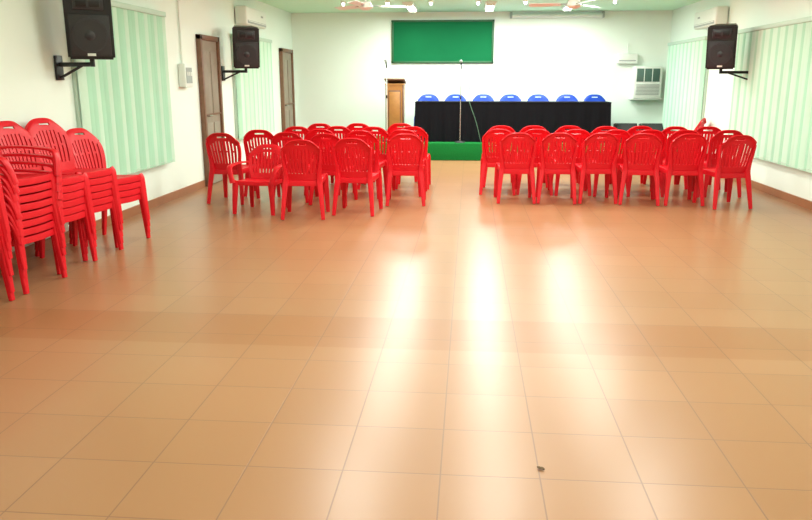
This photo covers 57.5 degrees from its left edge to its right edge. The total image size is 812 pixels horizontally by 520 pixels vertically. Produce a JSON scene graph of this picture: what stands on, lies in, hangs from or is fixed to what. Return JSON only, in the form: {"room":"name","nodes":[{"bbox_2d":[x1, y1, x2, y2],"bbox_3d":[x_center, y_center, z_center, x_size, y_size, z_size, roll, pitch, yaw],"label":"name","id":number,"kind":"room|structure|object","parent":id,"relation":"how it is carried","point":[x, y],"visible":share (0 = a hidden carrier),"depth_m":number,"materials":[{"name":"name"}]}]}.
{"room":"conference hall","nodes":[
{"label":"conference hall","id":0,"kind":"room"},
{"bbox_2d":[0,0,291,251],"bbox_3d":[-3.251,-1.736,7.398,0.150,2.880,18.100,1,14,5],"label":"wall","id":1,"kind":"structure","parent":0,"point":[32,32],"depth_m":9.32,"materials":[{"name":"paint"}]},
{"bbox_2d":[53,0,114,79],"bbox_3d":[-2.928,-2.048,6.695,0.538,0.818,0.441,-5,14,-19],"label":"loudspeaker","id":2,"kind":"object","parent":1,"relation":"attached to","point":[88,23],"visible":1,"depth_m":6.57,"materials":[{"name":"black plastic"}]},
{"bbox_2d":[70,0,174,174],"bbox_3d":[-3.052,-1.871,8.123,0.118,1.800,2.160,1,14,5],"label":"vertical blinds","id":3,"kind":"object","parent":1,"relation":"in","point":[124,101],"depth_m":8.12,"materials":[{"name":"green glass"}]},
{"bbox_2d":[0,155,280,269],"bbox_3d":[-3.218,-0.237,7.114,0.020,0.100,16.550,1,14,5],"label":"baseboard","id":4,"kind":"structure","parent":1,"relation":"attached to","point":[132,211],"depth_m":8.46,"materials":[{"name":"tile"}]},
{"bbox_2d":[177,0,192,86],"bbox_3d":[-2.910,-3.002,9.643,0.110,1.460,0.260,1,14,5],"label":"switch box","id":5,"kind":"object","parent":1,"relation":"attached to","point":[184,70],"visible":1,"depth_m":9.67,"materials":[{"name":"white plastic"}]},
{"bbox_2d":[195,34,225,186],"bbox_3d":[-2.833,-2.188,10.867,0.095,2.120,0.800,1,14,5],"label":"door","id":6,"kind":"structure","parent":1,"relation":"in","point":[207,47],"depth_m":10.71,"materials":[{"name":"brown wood"}]},
{"bbox_2d":[221,25,259,80],"bbox_3d":[-2.523,-3.143,11.242,0.567,0.818,0.439,-4,14,-16],"label":"loudspeaker","id":7,"kind":"object","parent":1,"relation":"attached to","point":[246,53],"visible":1,"depth_m":11.10,"materials":[{"name":"black plastic"}]},
{"bbox_2d":[235,5,265,28],"bbox_3d":[-2.588,-4.112,12.599,0.210,0.290,1.502,1,14,5],"label":"air conditioner","id":8,"kind":"object","parent":1,"relation":"attached to","point":[244,15],"visible":0.95,"depth_m":12.07,"materials":[{"name":"white plastic"}]},
{"bbox_2d":[230,37,274,139],"bbox_3d":[-2.638,-3.026,12.918,0.118,1.680,2.160,1,14,5],"label":"window","id":9,"kind":"structure","parent":1,"relation":"in","point":[252,90],"depth_m":12.86,"materials":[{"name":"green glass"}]},
{"bbox_2d":[279,48,295,136],"bbox_3d":[-2.441,-3.288,15.393,0.095,2.120,0.950,1,14,5],"label":"door","id":10,"kind":"structure","parent":1,"relation":"in","point":[286,64],"depth_m":15.26,"materials":[{"name":"brown wood"}]},
{"bbox_2d":[0,151,811,519],"bbox_3d":[0.750,-0.209,7.423,8.280,0.100,18.200,1,14,5],"label":"floor","id":11,"kind":"structure","parent":0,"point":[409,360],"depth_m":4.10,"materials":[{"name":"tile"}]},
{"bbox_2d":[0,178,14,300],"bbox_3d":[-3.044,-0.332,4.833,0.610,1.362,0.506,2,14,9],"label":"chairs","id":12,"kind":"object","parent":11,"relation":"on","point":[6,267],"visible":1,"depth_m":5.06,"materials":[{"name":"red plastic"}]},
{"bbox_2d":[0,145,67,293],"bbox_3d":[-2.957,-0.408,5.459,0.621,1.214,0.655,2,14,10],"label":"chairs","id":13,"kind":"object","parent":11,"relation":"on","point":[33,202],"visible":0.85,"depth_m":5.44,"materials":[{"name":"red plastic"}]},
{"bbox_2d":[0,121,97,273],"bbox_3d":[-2.957,-0.526,6.010,0.601,1.182,0.513,3,14,11],"label":"chairs","id":14,"kind":"object","parent":11,"relation":"on","point":[77,197],"visible":0.35,"depth_m":6.04,"materials":[{"name":"red plastic"}]},
{"bbox_2d":[24,118,123,260],"bbox_3d":[-2.907,-0.636,6.464,0.609,1.182,0.507,4,14,17],"label":"chairs","id":15,"kind":"object","parent":11,"relation":"on","point":[104,187],"visible":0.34,"depth_m":6.48,"materials":[{"name":"red plastic"}]},
{"bbox_2d":[66,128,150,247],"bbox_3d":[-2.838,-0.698,6.973,0.596,1.062,0.505,5,14,18],"label":"chairs","id":16,"kind":"object","parent":11,"relation":"on","point":[88,151],"visible":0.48,"depth_m":7.00,"materials":[{"name":"red plastic"}]},
{"bbox_2d":[205,133,259,204],"bbox_3d":[-2.193,-1.173,9.307,0.494,0.882,0.578,3,14,10],"label":"plastic chair","id":17,"kind":"object","parent":11,"relation":"on","point":[220,167],"visible":0.86,"depth_m":9.11,"materials":[{"name":"red plastic"}]},
{"bbox_2d":[227,144,287,215],"bbox_3d":[-1.691,-0.945,8.633,0.639,0.759,0.588,3,14,10],"label":"armchair","id":18,"kind":"object","parent":11,"relation":"on","point":[275,177],"visible":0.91,"depth_m":8.75,"materials":[{"name":"red plastic"}]},
{"bbox_2d":[243,130,280,196],"bbox_3d":[-1.882,-1.315,9.895,0.494,0.882,0.578,1,14,3],"label":"plastic chair","id":19,"kind":"object","parent":11,"relation":"on","point":[250,135],"visible":0.34,"depth_m":9.62,"materials":[{"name":"red plastic"}]},
{"bbox_2d":[271,132,318,202],"bbox_3d":[-1.432,-1.205,9.441,0.494,0.882,0.578,2,14,6],"label":"plastic chair","id":20,"kind":"object","parent":11,"relation":"on","point":[278,137],"visible":0.19,"depth_m":9.17,"materials":[{"name":"red plastic"}]},
{"bbox_2d":[283,126,308,161],"bbox_3d":[-1.510,-1.478,10.561,0.494,0.882,0.578,0,14,-1],"label":"plastic chair","id":21,"kind":"object","parent":11,"relation":"on","point":[304,130],"visible":0.06,"depth_m":10.23,"materials":[{"name":"red plastic"}]},
{"bbox_2d":[280,140,329,219],"bbox_3d":[-1.137,-0.926,8.294,0.494,0.882,0.578,0,14,0],"label":"plastic chair","id":22,"kind":"object","parent":11,"relation":"on","point":[320,180],"visible":1,"depth_m":8.11,"materials":[{"name":"red plastic"}]},
{"bbox_2d":[307,123,333,156],"bbox_3d":[-1.249,-1.650,11.270,0.494,0.882,0.578,1,14,4],"label":"plastic chair","id":23,"kind":"object","parent":11,"relation":"on","point":[313,126],"visible":0.06,"depth_m":10.93,"materials":[{"name":"red plastic"}]},
{"bbox_2d":[304,129,341,195],"bbox_3d":[-1.121,-1.343,10.007,0.494,0.882,0.578,0,14,-1],"label":"plastic chair","id":24,"kind":"object","parent":11,"relation":"on","point":[310,134],"visible":0.23,"depth_m":9.70,"materials":[{"name":"red plastic"}]},
{"bbox_2d":[309,133,357,205],"bbox_3d":[-0.914,-1.147,9.203,0.494,0.882,0.578,2,14,10],"label":"plastic chair","id":25,"kind":"object","parent":11,"relation":"on","point":[327,168],"visible":0.41,"depth_m":9.00,"materials":[{"name":"red plastic"}]},
{"bbox_2d":[327,126,361,183],"bbox_3d":[-0.909,-1.496,10.637,0.494,0.882,0.578,2,14,7],"label":"plastic chair","id":26,"kind":"object","parent":11,"relation":"on","point":[346,130],"visible":0.12,"depth_m":10.32,"materials":[{"name":"red plastic"}]},
{"bbox_2d":[332,138,382,216],"bbox_3d":[-0.563,-0.982,8.520,0.494,0.882,0.578,2,14,9],"label":"plastic chair","id":27,"kind":"object","parent":11,"relation":"on","point":[344,176],"visible":1,"depth_m":8.33,"materials":[{"name":"red plastic"}]},
{"bbox_2d":[344,123,380,182],"bbox_3d":[-0.671,-1.657,11.302,0.494,0.882,0.578,2,14,8],"label":"plastic chair","id":28,"kind":"object","parent":11,"relation":"on","point":[351,127],"visible":0.1,"depth_m":10.98,"materials":[{"name":"red plastic"}]},
{"bbox_2d":[345,130,387,198],"bbox_3d":[-0.532,-1.276,9.731,0.494,0.882,0.578,2,14,9],"label":"plastic chair","id":29,"kind":"object","parent":11,"relation":"on","point":[376,164],"visible":0.5,"depth_m":9.51,"materials":[{"name":"red plastic"}]},
{"bbox_2d":[357,127,388,189],"bbox_3d":[-0.414,-1.464,10.504,0.494,0.882,0.578,2,14,7],"label":"plastic chair","id":30,"kind":"object","parent":11,"relation":"on","point":[381,131],"visible":0.28,"depth_m":10.23,"materials":[{"name":"red plastic"}]},
{"bbox_2d":[387,123,416,181],"bbox_3d":[-0.041,-1.662,11.321,0.494,0.882,0.578,2,14,7],"label":"plastic chair","id":31,"kind":"object","parent":11,"relation":"on","point":[393,127],"visible":0.09,"depth_m":11.00,"materials":[{"name":"red plastic"}]},
{"bbox_2d":[386,134,425,205],"bbox_3d":[0.001,-1.141,9.176,0.494,0.882,0.578,0,14,2],"label":"plastic chair","id":32,"kind":"object","parent":11,"relation":"on","point":[394,169],"visible":1,"depth_m":8.98,"materials":[{"name":"red plastic"}]},
{"bbox_2d":[385,129,426,196],"bbox_3d":[0.007,-1.323,9.926,0.494,0.882,0.578,2,14,9],"label":"plastic chair","id":33,"kind":"object","parent":11,"relation":"on","point":[395,132],"visible":0.2,"depth_m":9.72,"materials":[{"name":"red plastic"}]},
{"bbox_2d":[395,126,430,189],"bbox_3d":[0.102,-1.478,10.563,0.494,0.882,0.578,1,14,4],"label":"plastic chair","id":34,"kind":"object","parent":11,"relation":"on","point":[420,131],"visible":0.37,"depth_m":10.36,"materials":[{"name":"red plastic"}]},
{"bbox_2d":[479,129,515,194],"bbox_3d":[1.251,-1.352,10.045,0.494,0.882,0.578,2,14,7],"label":"plastic chair","id":35,"kind":"object","parent":11,"relation":"on","point":[489,161],"visible":0.62,"depth_m":9.86,"materials":[{"name":"red plastic"}]},
{"bbox_2d":[481,125,516,186],"bbox_3d":[1.353,-1.524,10.754,0.494,0.882,0.578,1,14,3],"label":"plastic chair","id":36,"kind":"object","parent":11,"relation":"on","point":[510,129],"visible":0.16,"depth_m":10.51,"materials":[{"name":"red plastic"}]},
{"bbox_2d":[494,132,535,203],"bbox_3d":[1.385,-1.185,9.356,0.494,0.882,0.578,1,14,3],"label":"plastic chair","id":37,"kind":"object","parent":11,"relation":"on","point":[520,167],"visible":1,"depth_m":9.17,"materials":[{"name":"red plastic"}]},
{"bbox_2d":[374,135,677,160],"bbox_3d":[2.158,-2.273,15.005,6.370,0.330,1.890,1,14,5],"label":"stage platform","id":38,"kind":"object","parent":11,"relation":"on","point":[467,151],"visible":0.02,"depth_m":14.18,"materials":[{"name":"green carpet"}]},
{"bbox_2d":[383,59,387,141],"bbox_3d":[-0.388,-3.085,14.340,0.220,1.558,0.269,10,17,36],"label":"microphone stand","id":39,"kind":"object","parent":38,"relation":"on","point":[385,60],"visible":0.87,"depth_m":14.32,"materials":[{"name":"black metal"}]},
{"bbox_2d":[384,78,405,139],"bbox_3d":[-0.210,-3.008,14.778,0.400,1.202,0.436,1,14,5],"label":"wooden lectern","id":40,"kind":"object","parent":38,"relation":"on","point":[395,86],"visible":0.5,"depth_m":14.56,"materials":[{"name":"brown wood"}]},
{"bbox_2d":[414,94,438,121],"bbox_3d":[0.436,-2.972,15.295,0.494,0.882,0.578,2,14,7],"label":"plastic chair","id":41,"kind":"object","parent":38,"relation":"on","point":[423,97],"visible":0.2,"depth_m":15.44,"materials":[{"name":"blue plastic"}]},
{"bbox_2d":[445,94,465,100],"bbox_3d":[1.006,-2.960,15.248,0.494,0.882,0.578,1,14,6],"label":"plastic chair","id":42,"kind":"object","parent":38,"relation":"on","point":[451,97],"visible":0.16,"depth_m":15.40,"materials":[{"name":"blue plastic"}]},
{"bbox_2d":[454,60,480,142],"bbox_3d":[1.174,-3.020,14.117,0.480,1.538,0.282,-4,14,-16],"label":"microphone stand","id":43,"kind":"object","parent":38,"relation":"on","point":[461,61],"visible":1,"depth_m":14.10,"materials":[{"name":"grey metal"}]},
{"bbox_2d":[473,94,493,100],"bbox_3d":[1.577,-2.949,15.202,0.494,0.882,0.578,1,14,6],"label":"plastic chair","id":44,"kind":"object","parent":38,"relation":"on","point":[481,97],"visible":0.1,"depth_m":15.35,"materials":[{"name":"blue plastic"}]},
{"bbox_2d":[500,94,520,100],"bbox_3d":[2.146,-2.938,15.155,0.494,0.882,0.578,1,14,4],"label":"plastic chair","id":45,"kind":"object","parent":38,"relation":"on","point":[509,97],"visible":0.15,"depth_m":15.30,"materials":[{"name":"blue plastic"}]},
{"bbox_2d":[414,101,611,142],"bbox_3d":[2.056,-2.720,14.518,3.816,0.761,0.592,1,14,5],"label":"conference table","id":46,"kind":"object","parent":38,"relation":"on","point":[440,120],"visible":0.74,"depth_m":14.27,"materials":[{"name":"black fabric"}]},
{"bbox_2d":[527,94,548,100],"bbox_3d":[2.716,-2.926,15.109,0.494,0.882,0.578,0,14,2],"label":"plastic chair","id":47,"kind":"object","parent":38,"relation":"on","point":[531,98],"visible":0.13,"depth_m":15.25,"materials":[{"name":"blue plastic"}]},
{"bbox_2d":[556,94,577,100],"bbox_3d":[3.289,-2.915,15.062,0.494,0.882,0.578,1,14,5],"label":"plastic chair","id":48,"kind":"object","parent":38,"relation":"on","point":[560,98],"visible":0.19,"depth_m":15.21,"materials":[{"name":"blue plastic"}]},
{"bbox_2d":[584,94,604,100],"bbox_3d":[3.858,-2.904,15.016,0.494,0.882,0.578,1,14,2],"label":"plastic chair","id":49,"kind":"object","parent":38,"relation":"on","point":[589,97],"visible":0.13,"depth_m":15.16,"materials":[{"name":"blue plastic"}]},
{"bbox_2d":[613,123,637,139],"bbox_3d":[4.244,-2.451,14.270,0.420,0.360,0.340,0,14,1],"label":"stage monitor speaker","id":50,"kind":"object","parent":38,"relation":"on","point":[622,126],"visible":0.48,"depth_m":14.23},
{"bbox_2d":[638,123,663,131],"bbox_3d":[4.722,-2.442,14.231,0.420,0.360,0.340,0,14,1],"label":"stage monitor speaker","id":51,"kind":"object","parent":38,"relation":"on","point":[655,126],"visible":0.39,"depth_m":14.20},
{"bbox_2d":[517,125,547,187],"bbox_3d":[1.820,-1.522,10.742,0.494,0.882,0.578,1,14,5],"label":"plastic chair","id":52,"kind":"object","parent":11,"relation":"on","point":[545,180],"visible":0.14,"depth_m":10.45,"materials":[{"name":"red plastic"}]},
{"bbox_2d":[515,129,552,195],"bbox_3d":[1.749,-1.348,10.028,0.494,0.882,0.578,2,14,7],"label":"plastic chair","id":53,"kind":"object","parent":11,"relation":"on","point":[545,133],"visible":0.35,"depth_m":9.83,"materials":[{"name":"red plastic"}]},
{"bbox_2d":[536,133,577,204],"bbox_3d":[1.906,-1.179,9.333,0.494,0.882,0.578,2,14,9],"label":"plastic chair","id":54,"kind":"object","parent":11,"relation":"on","point":[562,167],"visible":0.98,"depth_m":9.13,"materials":[{"name":"red plastic"}]},
{"bbox_2d":[553,126,582,182],"bbox_3d":[2.321,-1.520,10.737,0.494,0.882,0.578,1,14,5],"label":"plastic chair","id":55,"kind":"object","parent":11,"relation":"on","point":[561,129],"visible":0.14,"depth_m":10.43,"materials":[{"name":"red plastic"}]},
{"bbox_2d":[548,129,590,195],"bbox_3d":[2.223,-1.335,9.973,0.494,0.882,0.578,0,14,1],"label":"plastic chair","id":56,"kind":"object","parent":11,"relation":"on","point":[585,134],"visible":0.38,"depth_m":9.77,"materials":[{"name":"red plastic"}]},
{"bbox_2d":[570,133,618,203],"bbox_3d":[2.394,-1.181,9.342,0.494,0.882,0.578,0,14,2],"label":"plastic chair","id":57,"kind":"object","parent":11,"relation":"on","point":[607,168],"visible":0.98,"depth_m":9.15,"materials":[{"name":"red plastic"}]},
{"bbox_2d":[578,126,619,183],"bbox_3d":[2.789,-1.490,10.613,0.494,0.882,0.578,1,14,3],"label":"plastic chair","id":58,"kind":"object","parent":11,"relation":"on","point":[598,129],"visible":0.12,"depth_m":10.30,"materials":[{"name":"red plastic"}]},
{"bbox_2d":[584,129,630,196],"bbox_3d":[2.714,-1.319,9.909,0.494,0.882,0.578,0,14,0],"label":"plastic chair","id":59,"kind":"object","parent":11,"relation":"on","point":[624,135],"visible":0.34,"depth_m":9.70,"materials":[{"name":"red plastic"}]},
{"bbox_2d":[618,126,654,183],"bbox_3d":[3.280,-1.502,10.663,0.494,0.882,0.578,0,14,2],"label":"plastic chair","id":60,"kind":"object","parent":11,"relation":"on","point":[631,131],"visible":0.1,"depth_m":10.34,"materials":[{"name":"red plastic"}]},
{"bbox_2d":[617,133,661,205],"bbox_3d":[2.909,-1.154,9.232,0.494,0.882,0.578,3,14,10],"label":"plastic chair","id":61,"kind":"object","parent":11,"relation":"on","point":[624,169],"visible":0.98,"depth_m":9.04,"materials":[{"name":"red plastic"}]},
{"bbox_2d":[619,130,666,196],"bbox_3d":[3.160,-1.313,9.886,0.494,0.882,0.578,1,14,2],"label":"plastic chair","id":62,"kind":"object","parent":11,"relation":"on","point":[659,134],"visible":0.31,"depth_m":9.69,"materials":[{"name":"red plastic"}]},
{"bbox_2d":[643,126,688,189],"bbox_3d":[3.735,-1.479,10.567,0.494,0.882,0.578,1,14,3],"label":"plastic chair","id":63,"kind":"object","parent":11,"relation":"on","point":[666,131],"visible":0.19,"depth_m":10.37,"materials":[{"name":"red plastic"}]},
{"bbox_2d":[654,133,707,205],"bbox_3d":[3.413,-1.144,9.190,0.494,0.882,0.578,1,14,3],"label":"plastic chair","id":64,"kind":"object","parent":11,"relation":"on","point":[690,169],"visible":0.96,"depth_m":9.00,"materials":[{"name":"red plastic"}]},
{"bbox_2d":[663,130,699,197],"bbox_3d":[3.640,-1.306,9.854,0.494,0.882,0.578,2,14,9],"label":"plastic chair","id":65,"kind":"object","parent":11,"relation":"on","point":[676,134],"visible":0.27,"depth_m":9.62,"materials":[{"name":"red plastic"}]},
{"bbox_2d":[677,126,720,189],"bbox_3d":[4.199,-1.472,10.537,0.494,0.882,0.578,2,14,8],"label":"plastic chair","id":66,"kind":"object","parent":11,"relation":"on","point":[715,130],"visible":0.22,"depth_m":10.24,"materials":[{"name":"red plastic"}]},
{"bbox_2d":[694,118,706,134],"bbox_3d":[4.790,-1.999,12.709,0.578,0.882,0.494,9,16,34],"label":"plastic chair","id":67,"kind":"object","parent":11,"relation":"on","point":[702,122],"visible":0.13,"depth_m":12.45,"materials":[{"name":"red plastic"}]},
{"bbox_2d":[692,130,744,197],"bbox_3d":[4.161,-1.302,9.838,0.494,0.882,0.578,1,14,4],"label":"plastic chair","id":68,"kind":"object","parent":11,"relation":"on","point":[709,163],"visible":0.46,"depth_m":9.65,"materials":[{"name":"red plastic"}]},
{"bbox_2d":[692,135,756,209],"bbox_3d":[3.872,-1.088,8.959,0.494,0.882,0.578,-1,14,-5],"label":"plastic chair","id":69,"kind":"object","parent":11,"relation":"on","point":[744,170],"visible":0.96,"depth_m":8.77,"materials":[{"name":"red plastic"}]},
{"bbox_2d":[258,0,700,12],"bbox_3d":[0.750,-3.105,6.720,8.280,0.100,18.200,1,14,5],"label":"ceiling","id":70,"kind":"structure","parent":0,"point":[292,6],"depth_m":14.08,"materials":[{"name":"paint"}]},
{"bbox_2d":[334,0,408,9],"bbox_3d":[-0.452,-3.773,10.527,0.986,0.420,1.139,-4,14,-15],"label":"ceiling fan","id":71,"kind":"object","parent":70,"relation":"hanging from","point":[364,5],"depth_m":10.51,"materials":[{"name":"white metal"}]},
{"bbox_2d":[402,2,417,11],"bbox_3d":[0.084,-4.787,14.011,0.200,0.075,1.260,1,14,5],"label":"light fixture","id":72,"kind":"object","parent":70,"relation":"attached to","point":[412,7],"visible":0.95,"depth_m":13.86,"materials":[{"name":"white plastic"}]},
{"bbox_2d":[484,1,496,11],"bbox_3d":[1.579,-4.757,13.889,0.200,0.075,1.260,1,14,5],"label":"light fixture","id":73,"kind":"object","parent":70,"relation":"attached to","point":[489,6],"visible":1,"depth_m":13.60,"materials":[{"name":"white plastic"}]},
{"bbox_2d":[529,0,599,8],"bbox_3d":[2.425,-3.728,10.345,1.139,0.420,0.986,13,19,43],"label":"ceiling fan","id":74,"kind":"object","parent":70,"relation":"hanging from","point":[572,4],"depth_m":10.31,"materials":[{"name":"white metal"}]},
{"bbox_2d":[562,0,581,10],"bbox_3d":[3.074,-4.727,13.767,0.200,0.075,1.260,1,14,5],"label":"light fixture","id":75,"kind":"object","parent":70,"relation":"attached to","point":[564,7],"visible":0.42,"depth_m":14.17,"materials":[{"name":"white plastic"}]},
{"bbox_2d":[291,10,672,139],"bbox_3d":[1.501,-3.769,15.762,7.880,2.880,0.150,1,14,5],"label":"wall","id":76,"kind":"structure","parent":0,"point":[340,66],"depth_m":15.59,"materials":[{"name":"paint"}]},
{"bbox_2d":[391,19,494,62],"bbox_3d":[0.765,-4.580,15.522,2.150,0.870,0.050,1,14,5],"label":"chalkboard","id":77,"kind":"object","parent":76,"relation":"attached to","point":[413,41],"visible":1,"depth_m":15.51,"materials":[{"name":"green"}]},
{"bbox_2d":[510,11,604,18],"bbox_3d":[3.093,-5.023,15.165,1.900,0.120,0.140,1,14,5],"label":"roll","id":78,"kind":"object","parent":76,"relation":"attached to","point":[592,15],"visible":1,"depth_m":15.11,"materials":[{"name":"white plastic"}]},
{"bbox_2d":[616,44,637,63],"bbox_3d":[4.559,-4.248,15.234,0.420,0.400,0.125,1,14,5],"label":"box","id":79,"kind":"object","parent":76,"relation":"attached to","point":[627,58],"visible":1,"depth_m":15.21,"materials":[{"name":"white plastic"}]},
{"bbox_2d":[628,66,662,99],"bbox_3d":[4.949,-3.649,15.249,0.620,0.670,0.313,1,14,5],"label":"air conditioner","id":80,"kind":"object","parent":76,"relation":"attached to","point":[646,81],"visible":1,"depth_m":15.12,"materials":[{"name":"white plastic"}]},
{"bbox_2d":[663,0,811,200],"bbox_3d":[4.751,-1.577,6.745,0.150,2.880,18.100,1,14,5],"label":"wall","id":81,"kind":"structure","parent":0,"point":[745,13],"depth_m":11.12,"materials":[{"name":"paint"}]},
{"bbox_2d":[662,36,707,130],"bbox_3d":[5.235,-3.273,13.933,0.118,1.680,2.460,1,14,5],"label":"window","id":82,"kind":"structure","parent":81,"relation":"in","point":[686,79],"depth_m":13.67,"materials":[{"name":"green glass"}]},
{"bbox_2d":[694,6,728,29],"bbox_3d":[5.077,-4.059,12.466,0.210,0.290,1.502,1,14,5],"label":"air conditioner","id":83,"kind":"object","parent":81,"relation":"attached to","point":[703,19],"visible":0.93,"depth_m":11.99,"materials":[{"name":"white plastic"}]},
{"bbox_2d":[705,23,747,79],"bbox_3d":[4.647,-2.956,10.559,0.685,0.818,0.454,6,15,22],"label":"loudspeaker","id":84,"kind":"object","parent":81,"relation":"attached to","point":[721,38],"visible":0.88,"depth_m":10.45,"materials":[{"name":"black plastic"}]},
{"bbox_2d":[728,16,811,172],"bbox_3d":[4.821,-2.060,9.152,0.118,1.780,4.360,1,14,5],"label":"vertical blinds","id":85,"kind":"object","parent":81,"relation":"in","point":[773,107],"depth_m":9.62,"materials":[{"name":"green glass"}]},
{"bbox_2d":[733,178,811,210],"bbox_3d":[4.587,-0.004,6.155,0.020,0.100,15.890,1,14,5],"label":"baseboard","id":86,"kind":"structure","parent":81,"relation":"attached to","point":[791,198],"depth_m":9.64,"materials":[{"name":"tile"}]}
]}

